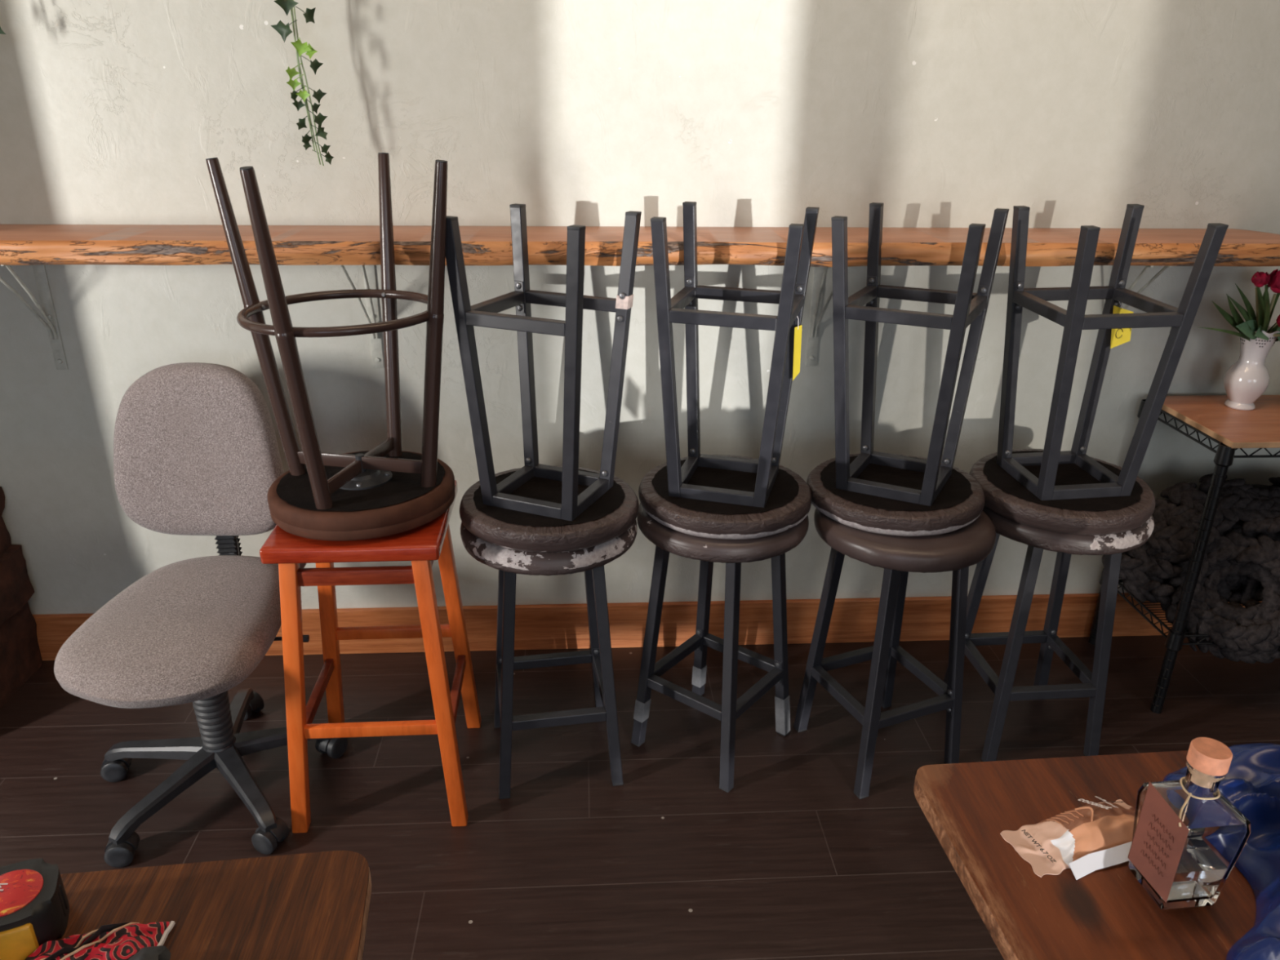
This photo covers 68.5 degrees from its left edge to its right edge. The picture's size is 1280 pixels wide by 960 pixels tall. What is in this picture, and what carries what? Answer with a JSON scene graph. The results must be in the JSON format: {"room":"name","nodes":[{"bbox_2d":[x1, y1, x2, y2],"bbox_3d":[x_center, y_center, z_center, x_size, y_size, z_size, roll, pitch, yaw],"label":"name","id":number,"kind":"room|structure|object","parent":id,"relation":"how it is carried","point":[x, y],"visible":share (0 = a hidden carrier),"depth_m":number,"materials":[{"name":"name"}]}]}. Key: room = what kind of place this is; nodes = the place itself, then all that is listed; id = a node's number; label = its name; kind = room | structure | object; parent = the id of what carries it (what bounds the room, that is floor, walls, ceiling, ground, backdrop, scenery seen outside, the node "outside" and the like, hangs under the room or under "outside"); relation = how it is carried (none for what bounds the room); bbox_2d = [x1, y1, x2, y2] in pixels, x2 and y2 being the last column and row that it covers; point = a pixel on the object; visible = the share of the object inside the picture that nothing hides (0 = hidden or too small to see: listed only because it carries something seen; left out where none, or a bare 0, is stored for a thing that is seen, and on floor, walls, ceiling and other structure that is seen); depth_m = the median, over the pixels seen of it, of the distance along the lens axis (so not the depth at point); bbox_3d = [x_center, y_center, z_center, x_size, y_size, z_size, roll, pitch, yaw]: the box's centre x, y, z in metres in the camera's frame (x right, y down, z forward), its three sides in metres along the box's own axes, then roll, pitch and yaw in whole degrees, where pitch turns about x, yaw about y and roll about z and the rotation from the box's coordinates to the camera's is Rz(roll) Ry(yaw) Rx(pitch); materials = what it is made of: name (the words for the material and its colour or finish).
{"room":"cafe","nodes":[
{"label":"cafe","id":0,"kind":"room"},
{"bbox_2d":[0,0,1279,614],"bbox_3d":[0.573,-0.955,1.979,6.800,2.950,0.100,-1,23,-3],"label":"wall","id":1,"kind":"structure","parent":0,"point":[941,113],"depth_m":2.03,"materials":[{"name":"paint"}]},
{"bbox_2d":[0,26,5,34],"bbox_3d":[-1.222,-1.182,1.614,0.060,0.790,0.040,8,24,16],"label":"ivy","id":2,"kind":"object","parent":1,"relation":"hanging from","point":[2,32],"visible":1,"depth_m":1.76,"materials":[{"name":"green plant"}]},
{"bbox_2d":[0,264,68,369],"bbox_3d":[-1.283,-0.339,1.973,0.048,0.269,0.170,-1,23,-3],"label":"shelf bracket","id":3,"kind":"object","parent":1,"relation":"attached to","point":[48,313],"visible":0.71,"depth_m":2.04,"materials":[{"name":"metal"}]},
{"bbox_2d":[270,0,333,165],"bbox_3d":[-0.651,-1.092,1.691,0.089,1.002,0.049,-1,23,-3],"label":"ivy","id":4,"kind":"object","parent":1,"relation":"hanging from","point":[283,30],"visible":1,"depth_m":1.82,"materials":[{"name":"green plant"}]},
{"bbox_2d":[338,265,384,368],"bbox_3d":[-0.589,-0.347,2.014,0.048,0.269,0.170,-1,23,-3],"label":"shelf bracket","id":5,"kind":"object","parent":1,"relation":"attached to","point":[372,315],"visible":0.54,"depth_m":2.08,"materials":[{"name":"metal"}]},
{"bbox_2d":[0,224,1279,266],"bbox_3d":[-0.308,-0.483,1.939,3.425,0.048,0.235,-1,23,-3],"label":"countertop","id":6,"kind":"structure","parent":1,"relation":"attached to","point":[20,244],"depth_m":1.88,"materials":[{"name":"brown wood"}]},
{"bbox_2d":[32,592,1262,660],"bbox_3d":[0.560,0.369,2.472,6.600,0.127,0.015,-1,23,-3],"label":"baseboard","id":7,"kind":"structure","parent":1,"relation":"attached to","point":[541,626],"depth_m":2.44,"materials":[{"name":"brown wood"}]},
{"bbox_2d":[805,266,832,365],"bbox_3d":[0.406,-0.359,2.072,0.048,0.269,0.170,-1,23,-3],"label":"shelf bracket","id":8,"kind":"object","parent":1,"relation":"attached to","point":[820,273],"visible":0.69,"depth_m":2.14,"materials":[{"name":"metal"}]},
{"bbox_2d":[1111,265,1172,309],"bbox_3d":[1.098,-0.367,2.113,0.048,0.269,0.170,-1,23,-3],"label":"shelf bracket","id":9,"kind":"object","parent":1,"relation":"attached to","point":[1147,267],"visible":0.06,"depth_m":2.05,"materials":[{"name":"metal"}]},
{"bbox_2d":[0,635,1279,959],"bbox_3d":[0.777,1.893,-0.890,6.800,0.080,7.607,-1,23,-3],"label":"floor","id":10,"kind":"structure","parent":0,"point":[666,863],"depth_m":1.93,"materials":[{"name":"brown wood"}]},
{"bbox_2d":[0,486,42,709],"bbox_3d":[-1.498,0.306,2.105,0.073,0.480,0.394,-1,23,-3],"label":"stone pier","id":11,"kind":"object","parent":10,"relation":"on","point":[20,658],"visible":1,"depth_m":2.23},
{"bbox_2d":[53,362,347,867],"bbox_3d":[-0.878,0.236,1.858,0.512,0.815,0.606,-1,23,-3],"label":"office chair","id":12,"kind":"object","parent":10,"relation":"on","point":[196,451],"visible":0.95,"depth_m":1.92,"materials":[{"name":"grey fabric"}]},
{"bbox_2d":[55,850,371,959],"bbox_3d":[-0.558,0.799,0.694,0.717,0.679,0.639,-2,23,-7],"label":"dining table","id":13,"kind":"object","parent":10,"relation":"on","point":[314,905],"visible":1,"depth_m":0.83,"materials":[{"name":"brown wood"}]},
{"bbox_2d":[0,857,69,959],"bbox_3d":[-0.528,0.365,0.794,0.073,0.045,0.076,-9,25,-22],"label":"tape measure","id":14,"kind":"object","parent":13,"relation":"on","point":[34,904],"visible":1,"depth_m":0.78,"materials":[{"name":"black plastic"}]},
{"bbox_2d":[24,920,174,959],"bbox_3d":[-0.448,0.389,0.768,0.126,0.024,0.068,-5,23,-13],"label":"bandana","id":15,"kind":"object","parent":13,"relation":"on","point":[124,940],"visible":1,"depth_m":0.78,"materials":[{"name":"red fabric"}]},
{"bbox_2d":[259,480,481,833],"bbox_3d":[-0.518,0.341,1.883,0.338,0.609,0.338,-1,23,-4],"label":"wooden stool","id":16,"kind":"object","parent":10,"relation":"on","point":[431,541],"visible":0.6,"depth_m":1.77,"materials":[{"name":"orange wood"}]},
{"bbox_2d":[205,152,455,541],"bbox_3d":[-0.523,-0.242,1.673,0.343,0.626,0.343,-13,25,-29],"label":"metal stool","id":17,"kind":"object","parent":16,"relation":"on","point":[385,490],"visible":1,"depth_m":1.66,"materials":[{"name":"brown metal"}]},
{"bbox_2d":[460,520,637,799],"bbox_3d":[-0.181,0.334,1.956,0.346,0.573,0.346,-3,23,-10],"label":"bar stool","id":18,"kind":"object","parent":10,"relation":"on","point":[592,561],"visible":0.57,"depth_m":1.87,"materials":[{"name":"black metal"}]},
{"bbox_2d":[445,203,641,552],"bbox_3d":[-0.170,-0.194,1.732,0.346,0.573,0.347,10,24,20],"label":"bar stool","id":19,"kind":"object","parent":18,"relation":"on","point":[535,507],"visible":1,"depth_m":1.72,"materials":[{"name":"metal"}]},
{"bbox_2d":[631,502,808,792],"bbox_3d":[0.164,0.316,2.010,0.347,0.573,0.346,17,28,34],"label":"bar stool","id":20,"kind":"object","parent":10,"relation":"on","point":[732,553],"visible":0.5,"depth_m":1.96,"materials":[{"name":"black metal"}]},
{"bbox_2d":[638,201,819,539],"bbox_3d":[0.173,-0.214,1.790,0.346,0.573,0.346,7,24,14],"label":"bar stool","id":21,"kind":"object","parent":20,"relation":"on","point":[713,496],"visible":1,"depth_m":1.78,"materials":[{"name":"metal"}]},
{"bbox_2d":[792,315,802,380],"bbox_3d":[0.299,-0.268,1.824,0.023,0.149,0.021,-18,29,-38],"label":"price tag","id":22,"kind":"object","parent":21,"relation":"hanging from","point":[797,330],"visible":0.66,"depth_m":1.82,"materials":[{"name":"yellow paper"}]},
{"bbox_2d":[793,507,995,799],"bbox_3d":[0.524,0.330,1.986,0.352,0.573,0.352,-9,25,-22],"label":"bar stool","id":23,"kind":"object","parent":10,"relation":"on","point":[957,550],"visible":0.67,"depth_m":1.91,"materials":[{"name":"metal"}]},
{"bbox_2d":[806,202,1008,536],"bbox_3d":[0.515,-0.220,1.815,0.352,0.573,0.352,12,25,27],"label":"bar stool","id":24,"kind":"object","parent":23,"relation":"on","point":[892,494],"visible":0.98,"depth_m":1.80,"materials":[{"name":"metal"}]},
{"bbox_2d":[943,506,1154,761],"bbox_3d":[0.869,0.303,2.061,0.355,0.573,0.355,-1,23,-5],"label":"bar stool","id":25,"kind":"object","parent":10,"relation":"on","point":[1094,684],"visible":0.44,"depth_m":2.00,"materials":[{"name":"metal"}]},
{"bbox_2d":[968,204,1228,535],"bbox_3d":[0.864,-0.221,1.829,0.355,0.573,0.355,-3,24,-7],"label":"bar stool","id":26,"kind":"object","parent":25,"relation":"on","point":[1073,491],"visible":0.98,"depth_m":1.82,"materials":[{"name":"metal"}]},
{"bbox_2d":[1110,302,1133,348],"bbox_3d":[0.967,-0.320,1.888,0.048,0.113,0.022,5,23,9],"label":"price tag","id":27,"kind":"object","parent":26,"relation":"hanging from","point":[1122,335],"visible":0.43,"depth_m":1.89,"materials":[{"name":"yellow paper"}]},
{"bbox_2d":[913,750,1256,959],"bbox_3d":[0.678,0.747,0.858,0.741,0.679,0.721,-1,23,-3],"label":"dining table","id":28,"kind":"object","parent":10,"relation":"on","point":[1105,913],"visible":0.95,"depth_m":0.87,"materials":[{"name":"brown wood"}]},
{"bbox_2d":[1000,795,1135,879],"bbox_3d":[0.435,0.333,0.906,0.154,0.039,0.073,-7,24,-17],"label":"snack bag","id":29,"kind":"object","parent":28,"relation":"on","point":[1086,839],"visible":0.94,"depth_m":0.90,"materials":[{"name":"beige plastic"}]},
{"bbox_2d":[1128,737,1251,909],"bbox_3d":[0.468,0.305,0.825,0.110,0.156,0.076,-2,23,-7],"label":"glass bottle","id":30,"kind":"object","parent":28,"relation":"on","point":[1188,837],"visible":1,"depth_m":0.81,"materials":[{"name":"clear glass"}]},
{"bbox_2d":[1163,742,1279,959],"bbox_3d":[0.716,0.375,0.779,0.490,0.066,0.538,-1,23,-3],"label":"cloth","id":31,"kind":"object","parent":28,"relation":"on","point":[1251,782],"visible":0.7,"depth_m":0.90,"materials":[{"name":"blue fabric"}]},
{"bbox_2d":[1088,395,1279,713],"bbox_3d":[1.512,0.170,2.253,0.620,0.685,0.332,-1,23,-3],"label":"wire shelf","id":32,"kind":"object","parent":10,"relation":"on","point":[1233,429],"visible":0.56,"depth_m":2.10,"materials":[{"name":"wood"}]},
{"bbox_2d":[1102,473,1279,663],"bbox_3d":[1.457,0.190,2.219,0.693,0.405,0.372,-2,23,-7],"label":"knitted blanket","id":33,"kind":"object","parent":32,"relation":"on","point":[1241,562],"visible":0.88,"depth_m":2.14,"materials":[{"name":"grey fabric"}]},
{"bbox_2d":[1223,326,1279,410],"bbox_3d":[1.387,-0.257,2.138,0.089,0.188,0.089,-1,23,-3],"label":"vase","id":34,"kind":"object","parent":32,"relation":"on","point":[1247,379],"visible":0.73,"depth_m":2.12,"materials":[{"name":"white ceramic"}]},
{"bbox_2d":[1200,269,1279,341],"bbox_3d":[1.375,-0.353,2.046,0.326,0.212,0.110,-1,23,-3],"label":"flower bouquet","id":35,"kind":"object","parent":34,"relation":"in","point":[1260,322],"visible":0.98,"depth_m":2.05,"materials":[{"name":"green plant"}]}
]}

